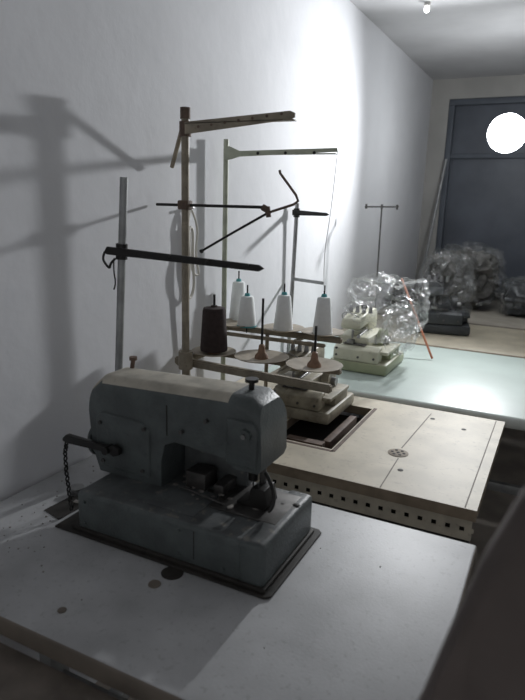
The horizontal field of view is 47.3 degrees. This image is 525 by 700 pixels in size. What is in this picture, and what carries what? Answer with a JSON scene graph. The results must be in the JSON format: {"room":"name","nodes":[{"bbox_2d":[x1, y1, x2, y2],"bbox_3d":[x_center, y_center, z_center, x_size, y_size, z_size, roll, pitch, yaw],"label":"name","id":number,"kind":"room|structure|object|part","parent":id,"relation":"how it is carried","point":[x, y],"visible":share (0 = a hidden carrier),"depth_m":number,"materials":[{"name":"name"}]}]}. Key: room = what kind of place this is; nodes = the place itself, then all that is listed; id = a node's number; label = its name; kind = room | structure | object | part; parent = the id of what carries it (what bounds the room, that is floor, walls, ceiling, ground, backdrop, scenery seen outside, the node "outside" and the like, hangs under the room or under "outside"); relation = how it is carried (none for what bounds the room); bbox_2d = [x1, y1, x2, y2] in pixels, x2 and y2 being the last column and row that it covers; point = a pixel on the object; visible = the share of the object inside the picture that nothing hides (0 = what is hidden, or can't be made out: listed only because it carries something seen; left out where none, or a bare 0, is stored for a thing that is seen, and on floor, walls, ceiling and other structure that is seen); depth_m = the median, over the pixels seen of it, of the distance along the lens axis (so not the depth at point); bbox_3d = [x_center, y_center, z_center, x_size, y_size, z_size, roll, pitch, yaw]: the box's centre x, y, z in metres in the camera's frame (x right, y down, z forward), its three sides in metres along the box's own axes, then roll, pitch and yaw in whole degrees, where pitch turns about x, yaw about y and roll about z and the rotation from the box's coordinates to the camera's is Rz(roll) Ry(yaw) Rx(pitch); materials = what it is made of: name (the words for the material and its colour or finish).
{"room":"textile factory","nodes":[
{"label":"textile factory","id":0,"kind":"room"},
{"bbox_2d":[0,0,432,682],"bbox_3d":[-0.185,-0.318,2.255,0.120,2.432,6.690,8,15,25],"label":"wall","id":1,"kind":"structure","parent":0,"point":[93,93],"depth_m":1.84,"materials":[{"name":"paint"}]},
{"bbox_2d":[189,207,199,375],"bbox_3d":[-0.242,-0.138,2.015,0.034,0.674,0.085,8,15,25],"label":"power cable","id":2,"kind":"object","parent":1,"relation":"attached to","point":[191,234],"visible":0.54,"depth_m":1.97,"materials":[{"name":"grey plastic"}]},
{"bbox_2d":[95,428,524,699],"bbox_3d":[1.179,1.118,1.883,3.256,0.100,6.690,8,15,25],"label":"floor","id":3,"kind":"structure","parent":0,"point":[509,463],"depth_m":3.15,"materials":[{"name":"concrete"}]},
{"bbox_2d":[0,642,118,699],"bbox_3d":[-0.506,0.894,0.900,0.760,0.705,0.437,8,15,25],"label":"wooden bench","id":4,"kind":"object","parent":3,"relation":"on","point":[22,676],"visible":1,"depth_m":0.95,"materials":[{"name":"brown wood"}]},
{"bbox_2d":[0,454,476,699],"bbox_3d":[-0.152,0.778,1.317,1.027,0.753,0.646,8,15,25],"label":"table","id":5,"kind":"object","parent":3,"relation":"on","point":[368,612],"visible":0.69,"depth_m":1.05,"materials":[{"name":"grey wood"}]},
{"bbox_3d":[-0.522,0.725,1.495,0.040,0.669,0.060,8,15,25],"label":"leg post","id":6,"kind":"part","parent":5,"relation":"part of","materials":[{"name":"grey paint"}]},
{"bbox_3d":[-0.164,0.880,1.347,0.807,0.040,0.030,8,15,25],"label":"cross rail","id":7,"kind":"part","parent":5,"relation":"part of","materials":[{"name":"grey metal"}]},
{"bbox_2d":[44,356,320,598],"bbox_3d":[-0.194,0.216,1.291,0.608,0.353,0.272,8,15,25],"label":"sewing machine","id":8,"kind":"object","parent":5,"relation":"on","point":[184,456],"visible":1,"depth_m":1.23,"materials":[{"name":"metal"}]},
{"bbox_3d":[-0.384,0.212,1.347,0.163,0.027,0.014,8,15,25],"label":"stitch lever","id":9,"kind":"part","parent":8,"relation":"part of","materials":[{"name":"black metal"}]},
{"bbox_3d":[-0.145,0.302,1.287,0.115,0.002,0.190,8,15,25],"label":"slide plate","id":10,"kind":"part","parent":8,"relation":"part of","materials":[{"name":"grey metal"}]},
{"bbox_3d":[-0.170,0.174,1.316,0.436,0.235,0.120,8,15,25],"label":"arm","id":11,"kind":"part","parent":8,"relation":"part of","materials":[{"name":"grey paint"}]},
{"bbox_3d":[-0.040,0.185,1.182,0.069,0.096,0.011,8,15,25],"label":"head plate","id":12,"kind":"part","parent":8,"relation":"part of","materials":[{"name":"grey paint"}]},
{"bbox_3d":[-0.022,0.073,1.222,0.012,0.025,0.012,8,15,25],"label":"thread post","id":13,"kind":"part","parent":8,"relation":"part of","materials":[{"name":"black metal"}]},
{"bbox_3d":[-0.013,0.315,1.245,0.150,0.004,0.130,8,15,25],"label":"needle plate","id":14,"kind":"part","parent":8,"relation":"part of","materials":[{"name":"metal"}]},
{"bbox_2d":[102,177,263,370],"bbox_3d":[-0.198,-0.018,1.417,0.448,0.749,0.045,8,15,25],"label":"stand","id":15,"kind":"object","parent":5,"relation":"on","point":[121,250],"visible":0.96,"depth_m":1.42,"materials":[{"name":"grey paint"}]},
{"bbox_2d":[55,511,320,598],"bbox_3d":[-0.160,0.391,1.313,0.520,0.004,0.272,8,15,25],"label":"tray","id":16,"kind":"object","parent":5,"relation":"on","point":[71,524],"depth_m":1.19,"materials":[{"name":"metal"}]},
{"bbox_2d":[236,377,504,543],"bbox_3d":[0.209,0.611,2.042,1.005,0.753,0.700,8,15,25],"label":"table","id":17,"kind":"object","parent":3,"relation":"on","point":[426,470],"visible":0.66,"depth_m":1.69,"materials":[{"name":"beige laminate"}]},
{"bbox_2d":[156,107,342,393],"bbox_3d":[-0.021,-0.209,1.789,0.580,0.952,0.261,8,15,25],"label":"stand","id":18,"kind":"object","parent":17,"relation":"on","point":[213,343],"visible":0.96,"depth_m":1.78,"materials":[{"name":"beige metal"}]},
{"bbox_3d":[-0.154,-0.410,1.707,0.360,0.010,0.008,8,15,25],"label":"cross rod","id":19,"kind":"part","parent":18,"relation":"part of","materials":[{"name":"black metal"}]},
{"bbox_3d":[-0.072,-0.607,1.606,0.347,0.052,0.007,8,15,25],"label":"arm","id":20,"kind":"part","parent":18,"relation":"part of","materials":[{"name":"beige metal"}]},
{"bbox_2d":[220,139,343,386],"bbox_3d":[0.059,-0.250,2.062,0.472,0.904,0.196,8,15,25],"label":"stand","id":21,"kind":"object","parent":17,"relation":"on","point":[242,317],"visible":0.92,"depth_m":2.06,"materials":[{"name":"beige paint"}]},
{"bbox_3d":[0.013,0.066,2.144,0.014,0.249,0.014,8,15,25],"label":"brace post","id":22,"kind":"part","parent":21,"relation":"part of","materials":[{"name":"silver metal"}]},
{"bbox_3d":[0.051,-0.641,1.951,0.410,0.047,0.005,8,15,25],"label":"arm","id":23,"kind":"part","parent":21,"relation":"part of","materials":[{"name":"beige paint"}]},
{"bbox_2d":[273,341,353,424],"bbox_3d":[0.177,0.093,2.086,0.221,0.234,0.274,8,15,25],"label":"machine","id":24,"kind":"object","parent":17,"relation":"on","point":[300,403],"visible":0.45,"depth_m":2.01,"materials":[{"name":"metal"}]},
{"bbox_3d":[0.120,0.121,2.035,0.085,0.004,0.068,8,15,25],"label":"needle plate","id":25,"kind":"part","parent":24,"relation":"part of","materials":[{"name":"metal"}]},
{"bbox_3d":[0.143,0.033,2.104,0.076,0.085,0.233,8,15,25],"label":"arm","id":26,"kind":"part","parent":24,"relation":"part of"},
{"bbox_3d":[0.146,0.085,2.062,0.013,0.021,0.102,8,15,25],"label":"presser arm","id":27,"kind":"part","parent":24,"relation":"part of","materials":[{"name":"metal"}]},
{"bbox_3d":[0.216,0.140,2.058,0.106,0.013,0.187,8,15,25],"label":"cloth plate","id":28,"kind":"part","parent":24,"relation":"part of","materials":[{"name":"beige metal"}]},
{"bbox_2d":[287,414,361,440],"bbox_3d":[0.202,0.304,2.015,0.250,0.040,0.450,8,15,25],"label":"tray","id":29,"kind":"object","parent":17,"relation":"on","point":[316,431],"depth_m":2.06,"materials":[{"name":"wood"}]},
{"bbox_3d":[0.259,0.274,1.990,0.025,0.035,0.270,8,15,25],"label":"recess lever","id":30,"kind":"part","parent":17,"relation":"part of","materials":[{"name":"brown wood"}]},
{"bbox_3d":[0.102,0.377,1.679,0.940,0.055,0.035,8,15,25],"label":"slotted rail","id":31,"kind":"part","parent":17,"relation":"part of","materials":[{"name":"beige metal"}]},
{"bbox_2d":[262,336,524,495],"bbox_3d":[0.858,0.470,2.700,1.562,0.750,0.974,8,15,25],"label":"table","id":32,"kind":"object","parent":3,"relation":"on","point":[482,385],"visible":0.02,"depth_m":2.48,"materials":[{"name":"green laminate"}]},
{"bbox_2d":[286,203,328,353],"bbox_3d":[0.196,-0.295,2.688,0.184,0.702,0.040,11,17,34],"label":"stand","id":33,"kind":"object","parent":32,"relation":"on","point":[296,212],"visible":0.85,"depth_m":2.67,"materials":[{"name":"metal"}]},
{"bbox_3d":[0.200,-0.308,2.673,0.162,0.019,0.008,11,16,32],"label":"arm","id":34,"kind":"part","parent":33,"relation":"part of","materials":[{"name":"grey paint"}]},
{"bbox_2d":[331,305,405,375],"bbox_3d":[0.554,-0.142,2.690,0.367,0.424,0.454,8,15,25],"label":"machine","id":35,"kind":"object","parent":32,"relation":"on","point":[364,348],"visible":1,"depth_m":2.61,"materials":[{"name":"metal"}]},
{"bbox_3d":[0.413,-0.032,2.629,0.098,0.005,0.078,8,15,25],"label":"needle plate","id":36,"kind":"part","parent":35,"relation":"part of","materials":[{"name":"metal"}]},
{"bbox_3d":[0.439,-0.133,2.708,0.088,0.098,0.268,8,15,25],"label":"arm","id":37,"kind":"part","parent":35,"relation":"part of"},
{"bbox_3d":[0.443,-0.074,2.661,0.015,0.024,0.117,8,15,25],"label":"presser arm","id":38,"kind":"part","parent":35,"relation":"part of","materials":[{"name":"metal"}]},
{"bbox_3d":[0.524,-0.009,2.656,0.122,0.015,0.216,8,15,25],"label":"cloth plate","id":39,"kind":"part","parent":35,"relation":"part of","materials":[{"name":"beige metal"}]},
{"bbox_2d":[401,278,432,358],"bbox_3d":[0.752,-0.160,2.932,0.008,0.347,0.301,-4,15,-22],"label":"wooden stick","id":40,"kind":"object","parent":32,"relation":"on","point":[402,280],"visible":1,"depth_m":2.93,"materials":[{"name":"brown wood"}]},
{"bbox_3d":[0.846,0.571,2.730,1.342,0.040,0.030,8,15,25],"label":"cross rail","id":41,"kind":"part","parent":32,"relation":"part of","materials":[{"name":"grey metal"}]},
{"bbox_2d":[341,314,524,417],"bbox_3d":[1.252,0.295,3.464,1.562,0.750,0.740,8,15,25],"label":"table","id":42,"kind":"object","parent":3,"relation":"on","point":[481,339],"visible":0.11,"depth_m":3.34,"materials":[{"name":"beige laminate"}]},
{"bbox_2d":[358,204,398,307],"bbox_3d":[0.626,-0.425,3.254,0.210,0.710,0.036,8,15,25],"label":"stand","id":43,"kind":"object","parent":42,"relation":"on","point":[376,281],"visible":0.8,"depth_m":3.23,"materials":[{"name":"metal"}]},
{"bbox_3d":[0.623,-0.423,3.255,0.014,0.705,0.009,8,15,25],"label":"rod","id":44,"kind":"part","parent":43,"relation":"part of","materials":[{"name":"metal"}]},
{"bbox_3d":[0.630,-0.758,3.175,0.182,0.013,0.008,8,15,25],"label":"cross rod","id":45,"kind":"part","parent":43,"relation":"part of","materials":[{"name":"metal"}]},
{"bbox_2d":[415,253,475,335],"bbox_3d":[1.084,-0.359,3.542,0.339,0.471,0.443,5,14,14],"label":"machine","id":46,"kind":"object","parent":42,"relation":"on","point":[437,314],"visible":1,"depth_m":3.45,"materials":[{"name":"metal"}]},
{"bbox_3d":[1.020,-0.361,3.563,0.104,0.115,0.315,5,14,14],"label":"arm","id":47,"kind":"part","parent":46,"relation":"part of"},
{"bbox_3d":[1.014,-0.240,3.467,0.115,0.006,0.092,5,14,14],"label":"needle plate","id":48,"kind":"part","parent":46,"relation":"part of","materials":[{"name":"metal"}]},
{"bbox_3d":[1.137,-0.220,3.523,0.144,0.017,0.253,5,14,14],"label":"cloth plate","id":49,"kind":"part","parent":46,"relation":"part of","materials":[{"name":"grey metal"}]},
{"bbox_2d":[377,294,524,329],"bbox_3d":[1.687,0.100,4.309,1.562,0.750,1.120,8,15,25],"label":"table","id":50,"kind":"object","parent":3,"relation":"on","point":[492,314],"visible":0.16,"depth_m":4.07,"materials":[{"name":"brown wood"}]},
{"bbox_2d":[389,284,415,307],"bbox_3d":[1.016,-0.392,4.323,0.185,0.155,0.264,8,15,25],"label":"plastic bag","id":51,"kind":"object","parent":50,"relation":"on","point":[399,299],"visible":0.88,"depth_m":4.24,"materials":[{"name":"clear plastic"}]},
{"bbox_2d":[417,159,447,293],"bbox_3d":[1.375,-0.992,4.867,0.200,1.077,0.024,-7,16,-31],"label":"rod","id":52,"kind":"object","parent":50,"relation":"on","point":[445,160],"visible":1,"depth_m":4.85,"materials":[{"name":"grey paint"}]},
{"bbox_2d":[441,241,506,307],"bbox_3d":[1.475,-0.549,4.340,0.563,0.480,0.500,8,15,25],"label":"bundle","id":53,"kind":"object","parent":50,"relation":"on","point":[484,278],"visible":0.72,"depth_m":4.18,"materials":[{"name":"clear plastic"}]},
{"bbox_2d":[498,277,524,315],"bbox_3d":[1.802,-0.371,4.094,0.384,0.270,0.403,8,15,25],"label":"bundle","id":54,"kind":"object","parent":50,"relation":"on","point":[514,294],"visible":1,"depth_m":4.01,"materials":[{"name":"plastic"}]},
{"bbox_2d":[417,486,524,699],"bbox_3d":[0.265,0.739,0.336,0.570,1.320,0.487,8,15,25],"label":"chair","id":55,"kind":"object","parent":3,"relation":"on","point":[481,656],"visible":1,"depth_m":0.44,"materials":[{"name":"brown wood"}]},
{"bbox_2d":[487,113,524,152],"bbox_3d":[1.788,-0.313,3.435,1.142,1.975,0.209,7,15,20],"label":"lamp","id":56,"kind":"object","parent":3,"relation":"on","point":[506,133],"visible":1,"depth_m":3.31,"materials":[{"name":"white"}]},
{"bbox_2d":[350,0,524,79],"bbox_3d":[1.253,-1.339,1.280,3.256,0.100,6.690,8,15,25],"label":"ceiling","id":57,"kind":"structure","parent":0,"point":[456,39],"depth_m":3.46,"materials":[{"name":"paint"}]},
{"bbox_2d":[424,1,430,12],"bbox_3d":[0.811,-1.689,2.959,0.030,0.047,0.030,8,15,25],"label":"bulb","id":58,"kind":"object","parent":57,"relation":"hanging from","point":[426,4],"depth_m":2.95,"materials":[{"name":"white glass"}]},
{"bbox_2d":[414,75,524,301],"bbox_3d":[2.689,-0.769,4.443,3.016,2.432,0.120,8,15,25],"label":"wall","id":59,"kind":"structure","parent":0,"point":[443,90],"depth_m":4.80,"materials":[{"name":"paint"}]},
{"bbox_2d":[435,105,455,254],"bbox_3d":[1.486,-1.259,4.921,0.045,1.395,0.050,8,15,25],"label":"frame","id":60,"kind":"object","parent":59,"relation":"attached to","point":[452,108],"visible":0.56,"depth_m":4.87,"materials":[{"name":"grey metal"}]},
{"bbox_2d":[441,103,524,286],"bbox_3d":[2.251,-1.154,4.588,1.705,1.465,0.015,8,15,25],"label":"pane","id":61,"kind":"object","parent":59,"relation":"attached to","point":[485,204],"visible":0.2,"depth_m":4.79,"materials":[{"name":"glass"}]},
{"bbox_2d":[449,96,524,105],"bbox_3d":[2.258,-1.846,4.388,1.725,0.045,0.050,8,15,25],"label":"frame","id":62,"kind":"object","parent":59,"relation":"attached to","point":[514,99],"visible":1,"depth_m":4.62,"materials":[{"name":"grey metal"}]},
{"bbox_2d":[450,153,524,158],"bbox_3d":[2.245,-1.453,4.483,1.635,0.035,0.035,8,15,25],"label":"transom","id":63,"kind":"object","parent":59,"relation":"attached to","point":[495,155],"visible":1,"depth_m":4.70,"materials":[{"name":"grey metal"}]},
{"bbox_2d":[493,292,503,297],"bbox_3d":[2.185,-0.399,4.684,1.785,0.030,0.060,8,15,25],"label":"sill","id":64,"kind":"structure","parent":59,"relation":"attached to","point":[496,294],"depth_m":4.80,"materials":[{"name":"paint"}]}
]}

